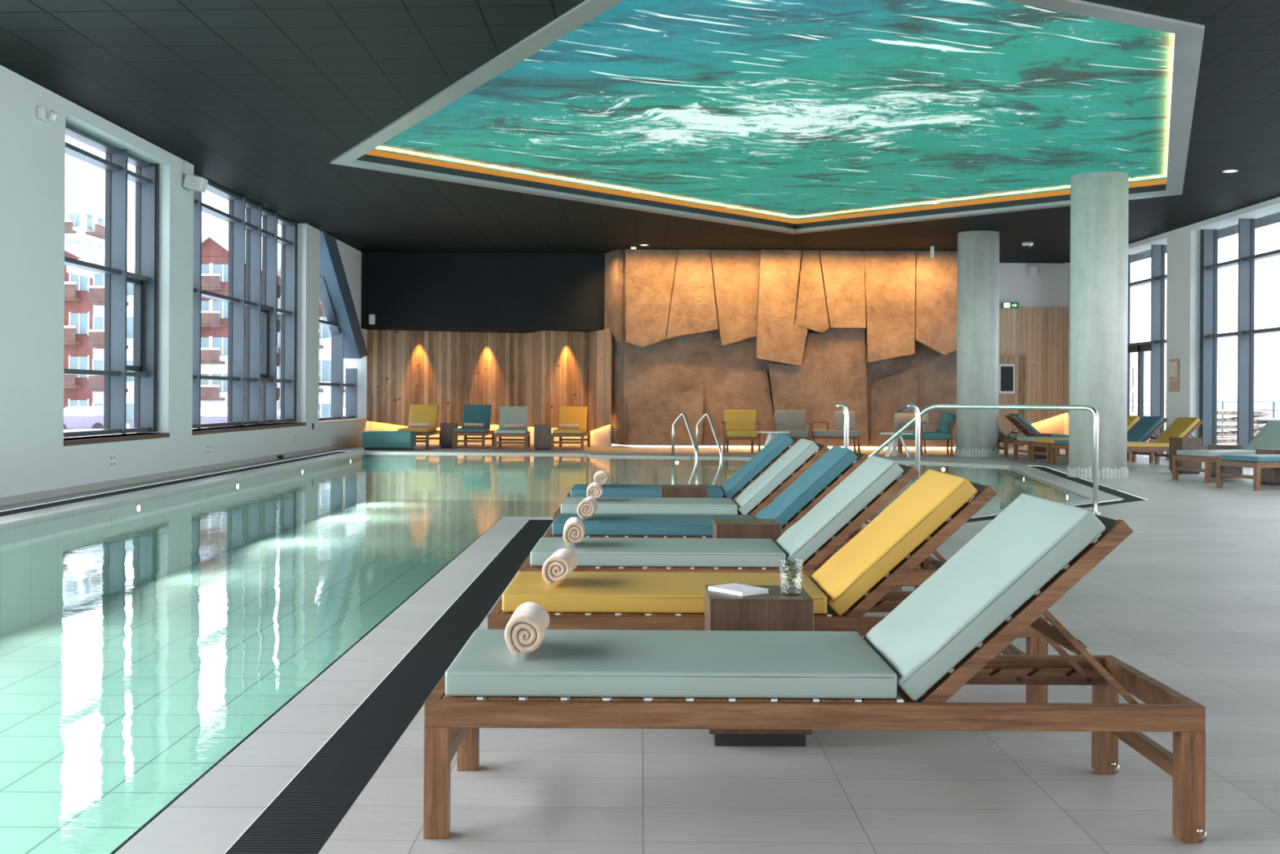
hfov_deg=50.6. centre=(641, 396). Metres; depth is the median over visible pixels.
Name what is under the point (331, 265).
steel beam
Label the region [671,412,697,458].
ladder rail
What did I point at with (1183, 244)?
wall
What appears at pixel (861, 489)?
cushion
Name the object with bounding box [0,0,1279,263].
ceiling
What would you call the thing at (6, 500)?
baseboard
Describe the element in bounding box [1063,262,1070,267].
detector
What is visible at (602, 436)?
wall
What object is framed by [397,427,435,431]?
seat cushion
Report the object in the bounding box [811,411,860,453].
seat
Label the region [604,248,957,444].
stone wall
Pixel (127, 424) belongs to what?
snow ground
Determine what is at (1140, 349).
door
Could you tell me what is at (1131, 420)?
cushion
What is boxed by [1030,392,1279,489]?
snow slope
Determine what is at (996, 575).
cushion
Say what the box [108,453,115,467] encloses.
wall socket
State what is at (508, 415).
cushion
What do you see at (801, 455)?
cushion
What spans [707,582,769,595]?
book
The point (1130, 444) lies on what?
seat cushion
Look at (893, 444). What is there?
coffee table
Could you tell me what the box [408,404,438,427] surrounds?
cushion
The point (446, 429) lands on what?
side table
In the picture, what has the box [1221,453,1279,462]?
seat cushion
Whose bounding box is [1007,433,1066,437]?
seat cushion
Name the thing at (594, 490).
rolled towel
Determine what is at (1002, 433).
cushion
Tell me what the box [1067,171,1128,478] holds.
concrete column
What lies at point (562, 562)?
rolled towel
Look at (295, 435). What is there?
wall socket
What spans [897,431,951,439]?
seat cushion
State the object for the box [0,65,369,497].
wall
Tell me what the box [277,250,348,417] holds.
apartment building
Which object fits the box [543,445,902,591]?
sun lounger
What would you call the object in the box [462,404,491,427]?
cushion
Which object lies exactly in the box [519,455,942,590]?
sun lounger
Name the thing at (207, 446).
wall socket
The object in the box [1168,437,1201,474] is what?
side table
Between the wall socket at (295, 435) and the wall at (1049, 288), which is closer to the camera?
the wall socket at (295, 435)
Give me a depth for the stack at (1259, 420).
31.11 m
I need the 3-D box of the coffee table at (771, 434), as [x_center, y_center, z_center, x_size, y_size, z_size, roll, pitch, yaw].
[2.725,0.956,27.950,0.680,0.490,0.680,0,0,0]
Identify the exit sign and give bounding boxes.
[1002,302,1018,308]
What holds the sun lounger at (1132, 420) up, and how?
on the floor at (1189, 600)
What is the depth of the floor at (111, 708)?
10.14 m
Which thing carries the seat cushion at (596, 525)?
on the sun lounger at (838, 461)
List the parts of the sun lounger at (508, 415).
leg, leg, frame, leg, leg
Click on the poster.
(1173, 363)
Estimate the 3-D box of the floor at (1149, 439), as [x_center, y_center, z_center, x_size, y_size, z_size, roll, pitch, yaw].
[15.092,1.421,30.000,7.800,0.200,60.000,0,0,0]
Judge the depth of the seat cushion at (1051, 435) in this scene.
27.42 m
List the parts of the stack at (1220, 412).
stacked frame, stacked frame, stacked frame, stacked frame, stacked frame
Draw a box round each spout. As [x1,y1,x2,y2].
[835,402,848,448]
[896,402,919,481]
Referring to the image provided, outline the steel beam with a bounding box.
[319,231,368,358]
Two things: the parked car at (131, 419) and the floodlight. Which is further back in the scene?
the parked car at (131, 419)
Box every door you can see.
[998,355,1025,446]
[1127,344,1151,417]
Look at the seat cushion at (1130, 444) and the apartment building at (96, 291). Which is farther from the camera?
the apartment building at (96, 291)
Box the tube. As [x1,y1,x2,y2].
[930,246,933,257]
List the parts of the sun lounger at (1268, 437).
leg, frame, leg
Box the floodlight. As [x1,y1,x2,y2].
[36,106,57,121]
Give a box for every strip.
[0,450,1146,853]
[728,446,955,448]
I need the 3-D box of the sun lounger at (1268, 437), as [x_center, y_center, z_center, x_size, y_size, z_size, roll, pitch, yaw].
[8.936,0.792,19.987,2.087,0.884,0.728,0,0,-20]
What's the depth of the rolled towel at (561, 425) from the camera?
30.65 m
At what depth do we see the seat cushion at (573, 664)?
3.69 m
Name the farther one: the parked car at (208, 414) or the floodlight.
the parked car at (208, 414)
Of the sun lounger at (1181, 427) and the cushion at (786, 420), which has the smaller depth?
the sun lounger at (1181, 427)
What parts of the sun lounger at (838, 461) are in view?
frame, backrest frame, ratchet rail, leg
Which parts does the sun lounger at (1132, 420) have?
leg, frame, leg, leg, leg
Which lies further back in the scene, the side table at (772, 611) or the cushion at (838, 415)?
the cushion at (838, 415)
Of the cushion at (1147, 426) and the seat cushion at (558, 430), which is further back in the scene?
the seat cushion at (558, 430)
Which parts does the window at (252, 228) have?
sill, frame, casement frame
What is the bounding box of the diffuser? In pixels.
[365,149,1166,223]
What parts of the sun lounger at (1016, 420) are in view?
leg, frame, backrest frame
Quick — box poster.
[1168,358,1178,391]
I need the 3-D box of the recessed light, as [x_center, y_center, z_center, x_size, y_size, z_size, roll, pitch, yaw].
[8.760,-3.361,20.140,0.220,0.012,0.220,0,0,0]
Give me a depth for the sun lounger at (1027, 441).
26.14 m
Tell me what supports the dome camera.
attached to the ceiling
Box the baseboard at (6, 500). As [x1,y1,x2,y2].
[0,440,361,506]
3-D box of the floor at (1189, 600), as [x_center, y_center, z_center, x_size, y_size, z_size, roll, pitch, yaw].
[2.443,1.195,14.500,19.500,0.001,43.000,0,0,0]
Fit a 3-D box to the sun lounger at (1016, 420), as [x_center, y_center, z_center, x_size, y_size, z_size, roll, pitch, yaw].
[8.382,0.789,27.700,2.087,0.883,0.728,0,0,0]
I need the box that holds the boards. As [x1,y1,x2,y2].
[366,328,611,431]
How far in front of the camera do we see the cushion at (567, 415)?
31.11 m
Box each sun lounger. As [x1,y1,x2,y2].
[397,404,439,448]
[423,493,1206,844]
[452,404,494,448]
[487,469,1048,702]
[493,406,529,450]
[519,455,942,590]
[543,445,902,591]
[551,406,590,450]
[552,438,848,552]
[564,432,799,505]
[998,413,1069,457]
[998,426,1066,454]
[1013,436,1131,461]
[1031,415,1154,463]
[1050,416,1168,466]
[1127,417,1207,451]
[1172,420,1279,483]
[1216,453,1279,490]
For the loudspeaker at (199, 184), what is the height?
0.461 m
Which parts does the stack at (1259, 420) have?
stacked frame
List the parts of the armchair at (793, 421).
leg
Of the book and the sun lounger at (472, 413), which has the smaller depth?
the book
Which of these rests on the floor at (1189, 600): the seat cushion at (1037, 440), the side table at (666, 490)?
the side table at (666, 490)
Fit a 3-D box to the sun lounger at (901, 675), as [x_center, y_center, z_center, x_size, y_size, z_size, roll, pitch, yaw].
[0.466,0.741,3.960,2.087,0.883,0.728,0,0,0]
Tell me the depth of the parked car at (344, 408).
72.35 m
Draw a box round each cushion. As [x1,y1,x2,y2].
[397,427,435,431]
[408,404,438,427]
[444,629,897,698]
[453,427,489,431]
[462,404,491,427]
[495,428,527,433]
[498,406,528,428]
[502,571,826,613]
[530,537,785,567]
[551,513,754,536]
[552,428,586,433]
[558,406,587,428]
[560,497,737,515]
[570,484,723,497]
[720,432,793,497]
[724,409,755,430]
[725,429,757,437]
[733,438,819,515]
[753,445,857,526]
[773,409,806,430]
[774,455,903,568]
[777,429,808,437]
[808,469,977,615]
[812,429,859,436]
[834,411,854,430]
[862,493,1105,701]
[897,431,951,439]
[935,411,955,432]
[998,426,1007,437]
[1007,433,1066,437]
[1008,413,1039,433]
[1017,436,1069,441]
[1034,438,1069,443]
[1051,435,1069,436]
[1054,440,1133,444]
[1127,415,1140,431]
[1127,416,1164,441]
[1127,441,1168,447]
[1152,417,1199,443]
[1176,449,1255,457]
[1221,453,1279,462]
[1244,420,1279,449]
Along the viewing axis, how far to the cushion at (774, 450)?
10.78 m
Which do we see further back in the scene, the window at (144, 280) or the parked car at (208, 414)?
the parked car at (208, 414)
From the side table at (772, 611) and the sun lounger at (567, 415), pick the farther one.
the sun lounger at (567, 415)
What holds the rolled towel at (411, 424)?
on the sun lounger at (419, 413)
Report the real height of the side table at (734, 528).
0.500 m
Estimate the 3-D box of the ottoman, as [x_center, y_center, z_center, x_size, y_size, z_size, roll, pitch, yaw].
[-5.486,0.947,29.450,1.060,0.400,0.720,0,0,0]
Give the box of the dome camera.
[1022,241,1033,248]
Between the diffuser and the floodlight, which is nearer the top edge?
the floodlight
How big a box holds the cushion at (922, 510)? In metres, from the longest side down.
0.700 x 0.643 x 0.081 m
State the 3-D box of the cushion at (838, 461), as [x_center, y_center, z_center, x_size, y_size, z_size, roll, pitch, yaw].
[0.977,0.559,8.190,0.700,0.080,0.642,-42,0,0]
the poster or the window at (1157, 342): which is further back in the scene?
the window at (1157, 342)
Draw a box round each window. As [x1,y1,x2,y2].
[63,122,169,445]
[191,173,306,435]
[318,276,367,424]
[1127,244,1166,455]
[1199,218,1279,449]
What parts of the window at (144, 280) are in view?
sill, frame, casement frame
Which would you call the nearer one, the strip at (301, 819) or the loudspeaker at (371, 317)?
the strip at (301, 819)
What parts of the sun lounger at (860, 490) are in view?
frame, backrest frame, ratchet rail, prop arm, ratchet rail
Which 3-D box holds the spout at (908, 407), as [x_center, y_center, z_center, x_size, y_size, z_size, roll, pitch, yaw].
[2.614,0.626,13.140,0.237,1.139,0.240,0,0,0]
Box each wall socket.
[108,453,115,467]
[204,444,210,454]
[293,434,297,443]
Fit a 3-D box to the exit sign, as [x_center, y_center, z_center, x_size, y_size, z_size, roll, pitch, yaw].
[9.244,-2.295,33.877,0.400,0.160,0.046,0,0,0]
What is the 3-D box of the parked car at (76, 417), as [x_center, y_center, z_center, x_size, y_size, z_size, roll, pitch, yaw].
[-29.908,1.251,72.840,3.200,1.500,1.720,0,0,0]
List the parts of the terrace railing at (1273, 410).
rail, rail, post, post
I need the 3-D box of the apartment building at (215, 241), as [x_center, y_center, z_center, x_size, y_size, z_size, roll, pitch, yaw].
[-27.000,-4.056,89.750,5.465,13.348,12.500,0,0,0]
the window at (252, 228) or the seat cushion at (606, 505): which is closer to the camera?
the seat cushion at (606, 505)
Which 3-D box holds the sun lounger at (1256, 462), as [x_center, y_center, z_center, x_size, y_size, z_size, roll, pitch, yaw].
[8.906,0.792,18.387,2.087,0.883,0.728,0,0,-20]
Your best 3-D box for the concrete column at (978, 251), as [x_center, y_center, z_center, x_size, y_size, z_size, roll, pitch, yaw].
[6.937,-1.078,27.900,0.880,4.600,0.880,0,0,0]
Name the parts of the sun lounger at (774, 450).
frame, backrest frame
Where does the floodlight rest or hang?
attached to the wall at (34, 457)
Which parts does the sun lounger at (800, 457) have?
frame, backrest frame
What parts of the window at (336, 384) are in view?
sill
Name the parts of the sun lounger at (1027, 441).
leg, frame, leg, leg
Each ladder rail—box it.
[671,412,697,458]
[695,413,722,458]
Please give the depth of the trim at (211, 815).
5.25 m
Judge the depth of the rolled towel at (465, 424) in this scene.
31.15 m
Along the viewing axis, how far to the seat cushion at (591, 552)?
6.44 m
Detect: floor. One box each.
[0,442,1279,853]
[0,537,513,853]
[1149,439,1236,444]
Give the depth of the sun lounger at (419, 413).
31.31 m
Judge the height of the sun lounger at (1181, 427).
0.884 m
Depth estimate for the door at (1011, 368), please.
33.88 m
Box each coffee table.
[756,431,790,446]
[880,431,913,457]
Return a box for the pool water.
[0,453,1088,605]
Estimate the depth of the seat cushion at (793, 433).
28.74 m
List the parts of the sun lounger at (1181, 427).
frame, backrest frame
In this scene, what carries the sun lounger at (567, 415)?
on the floor at (1189, 600)
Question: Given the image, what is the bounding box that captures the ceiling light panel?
[330,0,1204,234]
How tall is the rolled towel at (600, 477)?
0.116 m
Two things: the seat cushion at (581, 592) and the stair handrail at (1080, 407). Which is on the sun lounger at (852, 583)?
the seat cushion at (581, 592)
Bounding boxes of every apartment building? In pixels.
[63,240,101,416]
[64,189,128,250]
[66,249,134,423]
[200,222,280,424]
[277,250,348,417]
[277,275,280,417]
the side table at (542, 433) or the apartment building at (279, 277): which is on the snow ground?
the apartment building at (279, 277)
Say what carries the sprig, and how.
in the drinking glass
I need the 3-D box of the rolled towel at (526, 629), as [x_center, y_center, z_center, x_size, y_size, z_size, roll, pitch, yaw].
[-0.326,0.666,3.890,0.109,0.115,0.298,0,0,0]
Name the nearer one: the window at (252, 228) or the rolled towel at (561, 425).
the window at (252, 228)
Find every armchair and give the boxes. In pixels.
[720,409,760,453]
[770,409,812,440]
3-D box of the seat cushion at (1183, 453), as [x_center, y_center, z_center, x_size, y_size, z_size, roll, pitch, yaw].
[8.573,0.820,19.855,1.215,0.077,0.662,0,0,-20]
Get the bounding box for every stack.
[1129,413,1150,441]
[1217,408,1270,444]
[1253,417,1279,431]
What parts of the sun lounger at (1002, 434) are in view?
leg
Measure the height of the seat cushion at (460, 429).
0.078 m
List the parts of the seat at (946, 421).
leg, leg, armrest, leg, leg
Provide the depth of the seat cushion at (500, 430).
29.36 m
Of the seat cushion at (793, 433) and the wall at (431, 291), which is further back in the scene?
the wall at (431, 291)
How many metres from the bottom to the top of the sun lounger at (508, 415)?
0.948 m
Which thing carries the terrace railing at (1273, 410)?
on the floor at (1149, 439)
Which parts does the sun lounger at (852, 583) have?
frame, ratchet rail, backrest frame, prop arm, prop arm, leg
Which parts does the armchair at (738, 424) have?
leg, leg, seat frame, leg, leg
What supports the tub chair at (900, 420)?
on the floor at (1189, 600)
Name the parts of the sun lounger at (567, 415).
leg, leg, frame, leg, leg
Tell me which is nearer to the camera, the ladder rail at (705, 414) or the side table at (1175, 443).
the side table at (1175, 443)
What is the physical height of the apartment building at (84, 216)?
28.349 m
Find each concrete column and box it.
[955,230,999,457]
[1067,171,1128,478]
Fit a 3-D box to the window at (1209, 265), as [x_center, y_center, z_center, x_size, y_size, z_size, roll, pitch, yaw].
[11.039,-1.044,22.400,0.324,4.580,8.000,0,0,0]
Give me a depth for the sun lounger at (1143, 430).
24.33 m
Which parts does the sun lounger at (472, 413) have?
leg, frame, leg, leg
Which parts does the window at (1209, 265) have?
frame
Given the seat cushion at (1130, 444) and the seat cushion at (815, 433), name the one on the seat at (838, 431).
the seat cushion at (815, 433)
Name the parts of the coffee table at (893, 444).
leg, leg, leg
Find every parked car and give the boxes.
[63,405,103,429]
[129,416,133,427]
[200,406,246,427]
[267,409,319,423]
[342,407,345,416]
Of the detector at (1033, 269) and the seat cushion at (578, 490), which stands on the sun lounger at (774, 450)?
the seat cushion at (578, 490)
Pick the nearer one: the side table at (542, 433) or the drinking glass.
the drinking glass
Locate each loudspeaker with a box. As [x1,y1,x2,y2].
[182,160,208,192]
[368,314,375,324]
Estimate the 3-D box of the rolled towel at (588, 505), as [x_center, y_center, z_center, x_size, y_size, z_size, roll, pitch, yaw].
[-0.322,0.664,8.120,0.107,0.118,0.296,0,0,2]
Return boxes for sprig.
[785,558,797,586]
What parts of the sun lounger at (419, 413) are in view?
leg, frame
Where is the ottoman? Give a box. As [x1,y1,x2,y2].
[361,431,416,450]
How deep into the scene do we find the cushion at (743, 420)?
29.08 m
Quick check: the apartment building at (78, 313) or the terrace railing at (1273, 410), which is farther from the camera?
the apartment building at (78, 313)
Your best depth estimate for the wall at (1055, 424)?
34.25 m
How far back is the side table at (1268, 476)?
18.87 m
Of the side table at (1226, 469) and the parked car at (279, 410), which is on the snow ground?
the parked car at (279, 410)
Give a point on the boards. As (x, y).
(543, 371)
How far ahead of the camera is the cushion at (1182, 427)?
23.41 m
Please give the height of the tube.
0.260 m
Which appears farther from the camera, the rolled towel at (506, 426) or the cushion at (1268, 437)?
the rolled towel at (506, 426)
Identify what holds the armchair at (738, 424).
on the floor at (1189, 600)
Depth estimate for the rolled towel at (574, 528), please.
6.55 m
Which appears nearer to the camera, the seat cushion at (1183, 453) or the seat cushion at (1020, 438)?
the seat cushion at (1183, 453)
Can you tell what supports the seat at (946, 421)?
on the floor at (1189, 600)
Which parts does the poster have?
frame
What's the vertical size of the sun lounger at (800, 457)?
0.883 m
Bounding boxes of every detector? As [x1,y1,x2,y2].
[1028,265,1037,275]
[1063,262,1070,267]
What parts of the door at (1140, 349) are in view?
handle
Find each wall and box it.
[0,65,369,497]
[360,252,604,333]
[368,421,611,446]
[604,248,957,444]
[942,262,1067,448]
[999,306,1068,424]
[1024,413,1063,445]
[1063,196,1279,457]
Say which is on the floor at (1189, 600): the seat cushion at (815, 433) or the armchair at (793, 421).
the armchair at (793, 421)
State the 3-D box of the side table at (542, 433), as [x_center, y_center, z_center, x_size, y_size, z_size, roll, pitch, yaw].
[-2.171,0.887,29.800,0.352,0.560,0.352,0,0,0]
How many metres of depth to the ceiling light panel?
17.35 m
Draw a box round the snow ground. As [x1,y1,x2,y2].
[0,423,351,511]
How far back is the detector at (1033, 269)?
33.83 m
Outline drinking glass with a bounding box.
[778,559,803,595]
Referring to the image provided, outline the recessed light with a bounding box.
[1222,169,1238,173]
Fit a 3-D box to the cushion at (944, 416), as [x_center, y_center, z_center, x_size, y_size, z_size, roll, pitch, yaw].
[6.367,0.547,28.300,0.345,0.468,0.480,0,0,0]
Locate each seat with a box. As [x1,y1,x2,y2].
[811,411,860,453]
[897,411,955,456]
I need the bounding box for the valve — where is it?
[277,455,284,458]
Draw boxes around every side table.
[440,422,457,447]
[533,424,551,450]
[660,484,707,497]
[704,584,813,746]
[712,518,782,542]
[1027,433,1051,458]
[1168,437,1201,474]
[1207,444,1242,478]
[1255,448,1279,485]
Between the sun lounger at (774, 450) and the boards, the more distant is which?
the boards
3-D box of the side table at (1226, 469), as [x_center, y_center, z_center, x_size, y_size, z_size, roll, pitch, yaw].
[8.944,0.984,20.740,0.352,0.500,0.352,0,0,-20]
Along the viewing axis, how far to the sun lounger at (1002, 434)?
28.48 m
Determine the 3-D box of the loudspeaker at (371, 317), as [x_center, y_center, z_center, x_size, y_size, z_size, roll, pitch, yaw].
[-6.409,-1.849,32.220,0.140,0.240,0.140,0,0,0]
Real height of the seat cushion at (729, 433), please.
0.150 m
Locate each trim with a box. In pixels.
[0,450,1124,853]
[110,466,1089,853]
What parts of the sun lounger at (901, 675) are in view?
leg, leg, frame, backrest frame, ratchet rail, prop arm, prop arm, leg, leg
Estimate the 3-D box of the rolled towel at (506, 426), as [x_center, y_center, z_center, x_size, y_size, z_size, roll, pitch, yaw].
[-2.853,0.660,30.384,0.444,0.098,0.097,0,0,0]
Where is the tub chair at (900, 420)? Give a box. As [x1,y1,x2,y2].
[893,413,928,453]
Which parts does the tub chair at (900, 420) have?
leg, backrest, seat, leg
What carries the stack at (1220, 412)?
on the floor at (1149, 439)
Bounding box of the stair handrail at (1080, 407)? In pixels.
[867,404,1100,514]
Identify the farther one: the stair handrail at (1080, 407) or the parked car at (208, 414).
the parked car at (208, 414)
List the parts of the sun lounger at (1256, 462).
leg, frame, leg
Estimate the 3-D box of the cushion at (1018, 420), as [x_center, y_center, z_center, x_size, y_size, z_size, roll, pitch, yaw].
[7.882,0.600,27.700,0.700,0.080,0.642,43,0,0]
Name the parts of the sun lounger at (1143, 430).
leg, frame, leg, backrest frame, leg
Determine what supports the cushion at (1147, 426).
on the sun lounger at (1143, 430)
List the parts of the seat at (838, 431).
armrest, seat frame, leg, leg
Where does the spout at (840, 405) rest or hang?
on the trim at (211, 815)
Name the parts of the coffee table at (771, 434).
leg, leg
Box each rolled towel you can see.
[409,422,429,426]
[463,422,483,427]
[504,424,524,428]
[504,601,549,657]
[542,548,577,585]
[559,423,578,428]
[563,516,584,546]
[577,496,598,519]
[586,482,602,498]
[593,471,607,484]
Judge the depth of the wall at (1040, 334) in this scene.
33.95 m
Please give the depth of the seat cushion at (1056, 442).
24.28 m
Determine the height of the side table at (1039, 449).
0.500 m
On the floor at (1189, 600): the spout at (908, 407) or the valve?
the valve
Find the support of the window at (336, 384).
in the wall at (34, 457)
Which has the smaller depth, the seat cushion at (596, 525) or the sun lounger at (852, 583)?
the sun lounger at (852, 583)
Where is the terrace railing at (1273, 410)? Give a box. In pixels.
[1129,400,1279,436]

